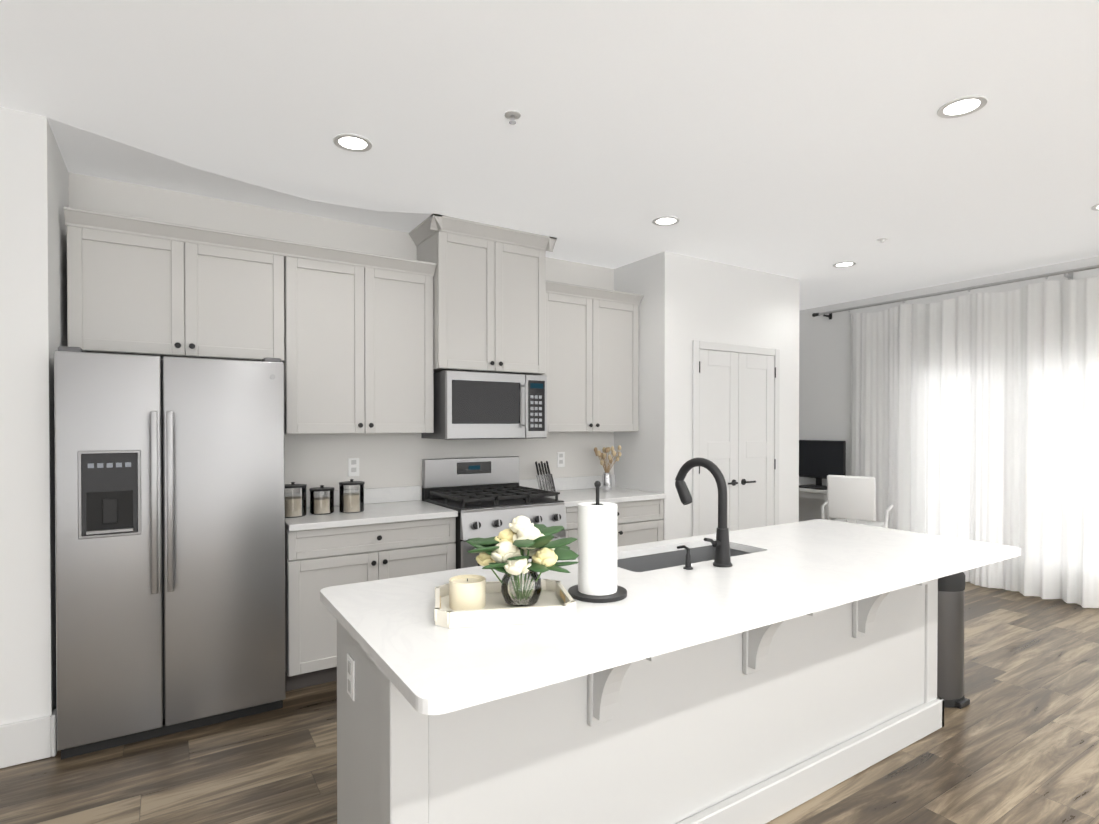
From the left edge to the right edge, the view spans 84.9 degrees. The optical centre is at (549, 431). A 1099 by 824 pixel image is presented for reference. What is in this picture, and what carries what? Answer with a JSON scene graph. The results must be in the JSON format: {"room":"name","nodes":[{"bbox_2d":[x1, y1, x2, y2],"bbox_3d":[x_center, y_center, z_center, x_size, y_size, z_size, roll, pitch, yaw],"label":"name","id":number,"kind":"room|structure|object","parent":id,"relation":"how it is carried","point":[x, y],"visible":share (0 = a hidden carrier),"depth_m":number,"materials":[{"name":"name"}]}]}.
{"room":"kitchen","nodes":[
{"label":"kitchen","id":0,"kind":"room"},
{"bbox_2d":[0,107,68,724],"bbox_3d":[-4.205,0.036,1.889,4.210,2.760,1.000,0,1,-32],"label":"wall","id":1,"kind":"structure","parent":0,"point":[34,187],"depth_m":2.56,"materials":[{"name":"white paint"}]},
{"bbox_2d":[0,710,57,768],"bbox_3d":[-3.844,1.329,1.535,4.026,0.179,0.026,0,1,-32],"label":"baseboard","id":2,"kind":"structure","parent":1,"relation":"attached to","point":[29,740],"depth_m":2.55,"materials":[{"name":"white wood"}]},
{"bbox_2d":[68,172,613,499],"bbox_3d":[-1.076,0.014,4.273,3.630,2.760,0.330,0,1,-32],"label":"wall","id":3,"kind":"structure","parent":0,"point":[385,460],"depth_m":3.93,"materials":[{"name":"white paint"}]},
{"bbox_2d":[65,222,287,361],"bbox_3d":[-1.999,-0.697,3.286,0.969,0.600,0.327,0,1,-32],"label":"upper cabinet","id":4,"kind":"object","parent":3,"relation":"attached to","point":[131,292],"depth_m":3.12,"materials":[{"name":"grey paint"}]},
{"bbox_2d":[348,458,358,476],"bbox_3d":[-1.284,0.237,3.942,0.072,0.120,0.008,0,1,-32],"label":"electrical outlet","id":5,"kind":"object","parent":3,"relation":"attached to","point":[353,466],"visible":1,"depth_m":3.94,"materials":[{"name":"white plastic"}]},
{"bbox_2d":[283,254,435,433],"bbox_3d":[-1.238,-0.494,3.772,0.952,1.015,0.327,0,1,-32],"label":"upper cabinet","id":6,"kind":"object","parent":3,"relation":"attached to","point":[356,342],"depth_m":3.63,"materials":[{"name":"grey paint"}]},
{"bbox_2d":[412,226,547,377],"bbox_3d":[-0.472,-0.843,4.214,0.808,0.875,0.397,0,1,-32],"label":"upper cabinet","id":7,"kind":"object","parent":3,"relation":"attached to","point":[490,295],"depth_m":4.02,"materials":[{"name":"grey paint"}]},
{"bbox_2d":[421,370,546,439],"bbox_3d":[-0.441,-0.170,4.177,0.752,0.441,0.498,0,1,-32],"label":"microwave","id":8,"kind":"object","parent":7,"relation":"attached to","point":[476,405],"visible":1,"depth_m":3.97,"materials":[{"name":"grey metal"}]},
{"bbox_2d":[557,452,564,466],"bbox_3d":[0.091,0.229,4.816,0.072,0.120,0.008,0,1,-32],"label":"electrical outlet","id":9,"kind":"object","parent":3,"relation":"attached to","point":[560,459],"visible":1,"depth_m":4.81,"materials":[{"name":"white plastic"}]},
{"bbox_2d":[547,290,639,431],"bbox_3d":[0.242,-0.503,4.712,0.919,1.015,0.327,0,1,-32],"label":"upper cabinet","id":10,"kind":"object","parent":3,"relation":"attached to","point":[593,378],"depth_m":4.57,"materials":[{"name":"grey paint"}]},
{"bbox_2d":[0,582,1098,823],"bbox_3d":[0.688,1.466,1.930,12.500,0.100,9.200,0,1,-32],"label":"floor","id":11,"kind":"structure","parent":0,"point":[1016,740],"depth_m":2.54,"materials":[{"name":"brown wood"}]},
{"bbox_2d":[54,346,285,758],"bbox_3d":[-1.889,0.519,3.064,0.899,1.771,0.788,0,1,-32],"label":"fridge","id":12,"kind":"object","parent":11,"relation":"on","point":[170,533],"visible":1,"depth_m":2.75,"materials":[{"name":"grey metal"}]},
{"bbox_2d":[285,486,457,690],"bbox_3d":[-1.129,0.892,3.663,0.953,1.014,0.648,0,1,-32],"label":"base cabinet","id":13,"kind":"object","parent":11,"relation":"on","point":[390,532],"visible":0.69,"depth_m":3.34,"materials":[{"name":"grey paint"}]},
{"bbox_2d":[285,482,306,517],"bbox_3d":[-1.469,0.388,3.441,0.148,0.196,0.148,0,1,-32],"label":"canister","id":14,"kind":"object","parent":13,"relation":"on","point":[295,506],"visible":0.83,"depth_m":3.40,"materials":[{"name":"clear glass"}]},
{"bbox_2d":[309,485,334,514],"bbox_3d":[-1.345,0.402,3.555,0.140,0.166,0.140,0,1,-32],"label":"canister","id":15,"kind":"object","parent":13,"relation":"on","point":[322,505],"visible":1,"depth_m":3.51,"materials":[{"name":"clear glass"}]},
{"bbox_2d":[339,479,364,512],"bbox_3d":[-1.190,0.386,3.618,0.148,0.196,0.148,0,1,-32],"label":"canister","id":16,"kind":"object","parent":13,"relation":"on","point":[350,502],"visible":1,"depth_m":3.57,"materials":[{"name":"clear glass"}]},
{"bbox_2d":[422,456,566,568],"bbox_3d":[-0.370,0.795,4.075,0.752,1.199,0.750,0,1,-32],"label":"range","id":17,"kind":"object","parent":11,"relation":"on","point":[486,497],"visible":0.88,"depth_m":3.99,"materials":[{"name":"silver metal"}]},
{"bbox_2d":[519,475,665,552],"bbox_3d":[0.320,0.883,4.584,0.940,1.014,0.648,0,1,-32],"label":"base cabinet","id":18,"kind":"object","parent":11,"relation":"on","point":[640,515],"visible":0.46,"depth_m":4.48,"materials":[{"name":"grey paint"}]},
{"bbox_2d":[535,461,559,493],"bbox_3d":[-0.022,0.353,4.537,0.150,0.246,0.131,0,1,-42],"label":"knife block","id":19,"kind":"object","parent":18,"relation":"on","point":[545,481],"visible":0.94,"depth_m":4.56,"materials":[{"name":"black"}]},
{"bbox_2d":[594,445,620,490],"bbox_3d":[0.458,0.293,4.774,0.247,0.361,0.179,0,1,-32],"label":"vase","id":20,"kind":"object","parent":18,"relation":"on","point":[606,482],"visible":1,"depth_m":4.74,"materials":[{"name":"silver metal"}]},
{"bbox_2d":[323,559,1006,823],"bbox_3d":[0.635,0.975,2.306,2.681,0.873,0.881,0,1,-32],"label":"kitchen island","id":21,"kind":"object","parent":11,"relation":"on","point":[773,672],"depth_m":1.96,"materials":[{"name":"grey paint"}]},
{"bbox_2d":[320,519,1020,722],"bbox_3d":[0.651,0.523,2.277,2.720,0.030,0.960,0,1,-32],"label":"island countertop","id":22,"kind":"structure","parent":21,"relation":"on","point":[787,571],"depth_m":1.77,"materials":[{"name":"white stone"}]},
{"bbox_2d":[434,579,575,627],"bbox_3d":[-0.136,0.491,1.735,0.386,0.042,0.296,0,1,-10],"label":"tray","id":23,"kind":"object","parent":22,"relation":"on","point":[556,602],"visible":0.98,"depth_m":1.61,"materials":[{"name":"beige painted wood"}]},
{"bbox_2d":[449,574,485,610],"bbox_3d":[-0.235,0.462,1.722,0.104,0.079,0.104,0,1,-32],"label":"candle","id":24,"kind":"object","parent":23,"relation":"on","point":[467,592],"visible":0.94,"depth_m":1.68,"materials":[{"name":"beige wax"}]},
{"bbox_2d":[466,515,578,606],"bbox_3d":[-0.083,0.373,1.748,0.355,0.257,0.335,0,1,-32],"label":"flower vase","id":25,"kind":"object","parent":23,"relation":"on","point":[504,550],"visible":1,"depth_m":1.70,"materials":[{"name":"clear glass"}]},
{"bbox_2d":[568,481,626,602],"bbox_3d":[0.150,0.333,1.880,0.184,0.356,0.184,0,1,-32],"label":"paper towel holder","id":26,"kind":"object","parent":22,"relation":"on","point":[597,551],"visible":1,"depth_m":1.83,"materials":[{"name":"white paper"}]},
{"bbox_2d":[617,543,747,570],"bbox_3d":[0.542,0.622,2.487,0.756,0.196,0.326,0,1,-32],"label":"sink","id":27,"kind":"object","parent":22,"relation":"in","point":[702,550],"depth_m":2.66,"materials":[{"name":"grey metal"}]},
{"bbox_2d":[677,545,692,569],"bbox_3d":[0.501,0.466,2.234,0.036,0.083,0.074,0,1,-32],"label":"soap dispenser","id":28,"kind":"object","parent":22,"relation":"on","point":[687,566],"visible":0.98,"depth_m":2.21,"materials":[{"name":"black metal"}]},
{"bbox_2d":[675,457,731,566],"bbox_3d":[0.560,0.305,2.334,0.163,0.402,0.281,0,1,-32],"label":"faucet","id":29,"kind":"object","parent":22,"relation":"on","point":[721,544],"visible":1,"depth_m":2.26,"materials":[{"name":"black metal"}]},
{"bbox_2d":[799,484,829,519],"bbox_3d":[2.743,0.990,6.738,0.410,0.759,1.080,0,1,-32],"label":"desk","id":30,"kind":"object","parent":11,"relation":"on","point":[812,493],"visible":0.04,"depth_m":6.32,"materials":[{"name":"white wood"}]},
{"bbox_2d":[799,485,826,489],"bbox_3d":[2.788,0.605,6.467,0.120,0.015,0.420,0,1,-32],"label":"keyboard","id":31,"kind":"object","parent":30,"relation":"on","point":[813,487],"visible":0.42,"depth_m":6.37,"materials":[{"name":"black plastic"}]},
{"bbox_2d":[799,440,845,487],"bbox_3d":[2.936,0.356,6.606,0.180,0.510,0.640,0,1,-32],"label":"monitor","id":32,"kind":"object","parent":30,"relation":"on","point":[819,460],"visible":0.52,"depth_m":6.55,"materials":[{"name":"black plastic"}]},
{"bbox_2d":[821,475,893,527],"bbox_3d":[2.893,0.892,5.689,0.652,0.974,0.635,0,1,-32],"label":"chair","id":33,"kind":"object","parent":11,"relation":"on","point":[851,499],"visible":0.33,"depth_m":5.48,"materials":[{"name":"white"}]},
{"bbox_2d":[937,572,969,708],"bbox_3d":[2.043,1.059,3.169,0.258,0.689,0.274,0,1,-32],"label":"trash can","id":34,"kind":"object","parent":11,"relation":"on","point":[950,658],"visible":0.38,"depth_m":3.06,"materials":[{"name":"black"}]},
{"bbox_2d":[0,0,1098,309],"bbox_3d":[0.688,-1.394,1.903,12.500,0.100,9.200,0,1,-32],"label":"ceiling","id":35,"kind":"structure","parent":0,"point":[808,144],"depth_m":2.56,"materials":[{"name":"white paint"}]},
{"bbox_2d":[47,117,431,232],"bbox_3d":[-1.554,-1.357,3.364,1.858,0.001,0.666,0,1,-32],"label":"soffit","id":36,"kind":"structure","parent":35,"relation":"attached to","point":[85,152],"depth_m":3.24,"materials":[{"name":"white paint"}]},
{"bbox_2d":[333,134,371,151],"bbox_3d":[-0.920,-1.347,2.813,0.176,0.008,0.176,0,1,-32],"label":"recessed light","id":37,"kind":"object","parent":35,"relation":"in","point":[352,142],"visible":0.98,"depth_m":2.81,"materials":[{"name":"white plastic"}]},
{"bbox_2d":[504,110,520,124],"bbox_3d":[-0.157,-1.332,2.563,0.070,0.035,0.070,0,1,-32],"label":"sprinkler","id":38,"kind":"object","parent":35,"relation":"attached to","point":[512,115],"visible":1,"depth_m":2.56,"materials":[{"name":"white metal"}]},
{"bbox_2d":[652,216,679,225],"bbox_3d":[0.754,-1.358,3.888,0.176,0.008,0.176,0,1,-32],"label":"recessed light","id":39,"kind":"object","parent":35,"relation":"in","point":[666,221],"visible":1,"depth_m":3.88,"materials":[{"name":"white plastic"}]},
{"bbox_2d":[833,261,855,267],"bbox_3d":[2.422,-1.368,4.936,0.176,0.008,0.176,0,1,-32],"label":"recessed light","id":40,"kind":"object","parent":35,"relation":"in","point":[844,264],"visible":0.98,"depth_m":4.93,"materials":[{"name":"white plastic"}]},
{"bbox_2d":[877,238,887,242],"bbox_3d":[2.369,-1.352,4.274,0.072,0.026,0.072,0,1,-32],"label":"smoke detector","id":41,"kind":"object","parent":35,"relation":"attached to","point":[882,240],"visible":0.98,"depth_m":4.26,"materials":[{"name":"white plastic"}]},
{"bbox_2d":[937,95,987,118],"bbox_3d":[1.711,-1.345,2.494,0.176,0.008,0.176,0,1,-32],"label":"recessed light","id":42,"kind":"object","parent":35,"relation":"in","point":[962,106],"visible":0.98,"depth_m":2.49,"materials":[{"name":"white plastic"}]},
{"bbox_2d":[1091,204,1098,210],"bbox_3d":[3.364,-1.355,3.603,0.176,0.008,0.176,0,1,-32],"label":"recessed light","id":43,"kind":"object","parent":35,"relation":"in","point":[1095,207],"visible":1,"depth_m":3.65,"materials":[{"name":"white plastic"}]},
{"bbox_2d":[614,251,799,539],"bbox_3d":[1.078,-0.001,5.807,1.650,2.760,1.850,0,1,-32],"label":"wall","id":44,"kind":"structure","parent":0,"point":[686,301],"depth_m":4.80,"materials":[{"name":"white paint"}]},
{"bbox_2d":[692,340,779,535],"bbox_3d":[1.585,0.334,5.001,1.060,2.104,0.058,0,1,-32],"label":"closet door","id":45,"kind":"structure","parent":44,"relation":"in","point":[735,413],"depth_m":5.00,"materials":[{"name":"white wood"}]},
{"bbox_2d":[799,256,1098,521],"bbox_3d":[4.827,0.016,4.072,0.200,2.760,8.400,0,1,-32],"label":"wall","id":46,"kind":"structure","parent":0,"point":[824,378],"depth_m":6.56,"materials":[{"name":"white paint"}]},
{"bbox_2d":[812,265,1098,319],"bbox_3d":[4.194,-1.249,4.737,0.143,0.077,4.621,0,1,-32],"label":"curtain rod","id":47,"kind":"object","parent":46,"relation":"attached to","point":[1069,275],"visible":1,"depth_m":5.35,"materials":[{"name":"silver metal"}]},
{"bbox_2d":[851,276,1098,607],"bbox_3d":[4.213,0.075,4.632,0.176,2.580,4.008,0,1,-32],"label":"sheer curtain","id":48,"kind":"object","parent":47,"relation":"hanging from","point":[974,416],"visible":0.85,"depth_m":5.19,"materials":[{"name":"white fabric"}]}
]}

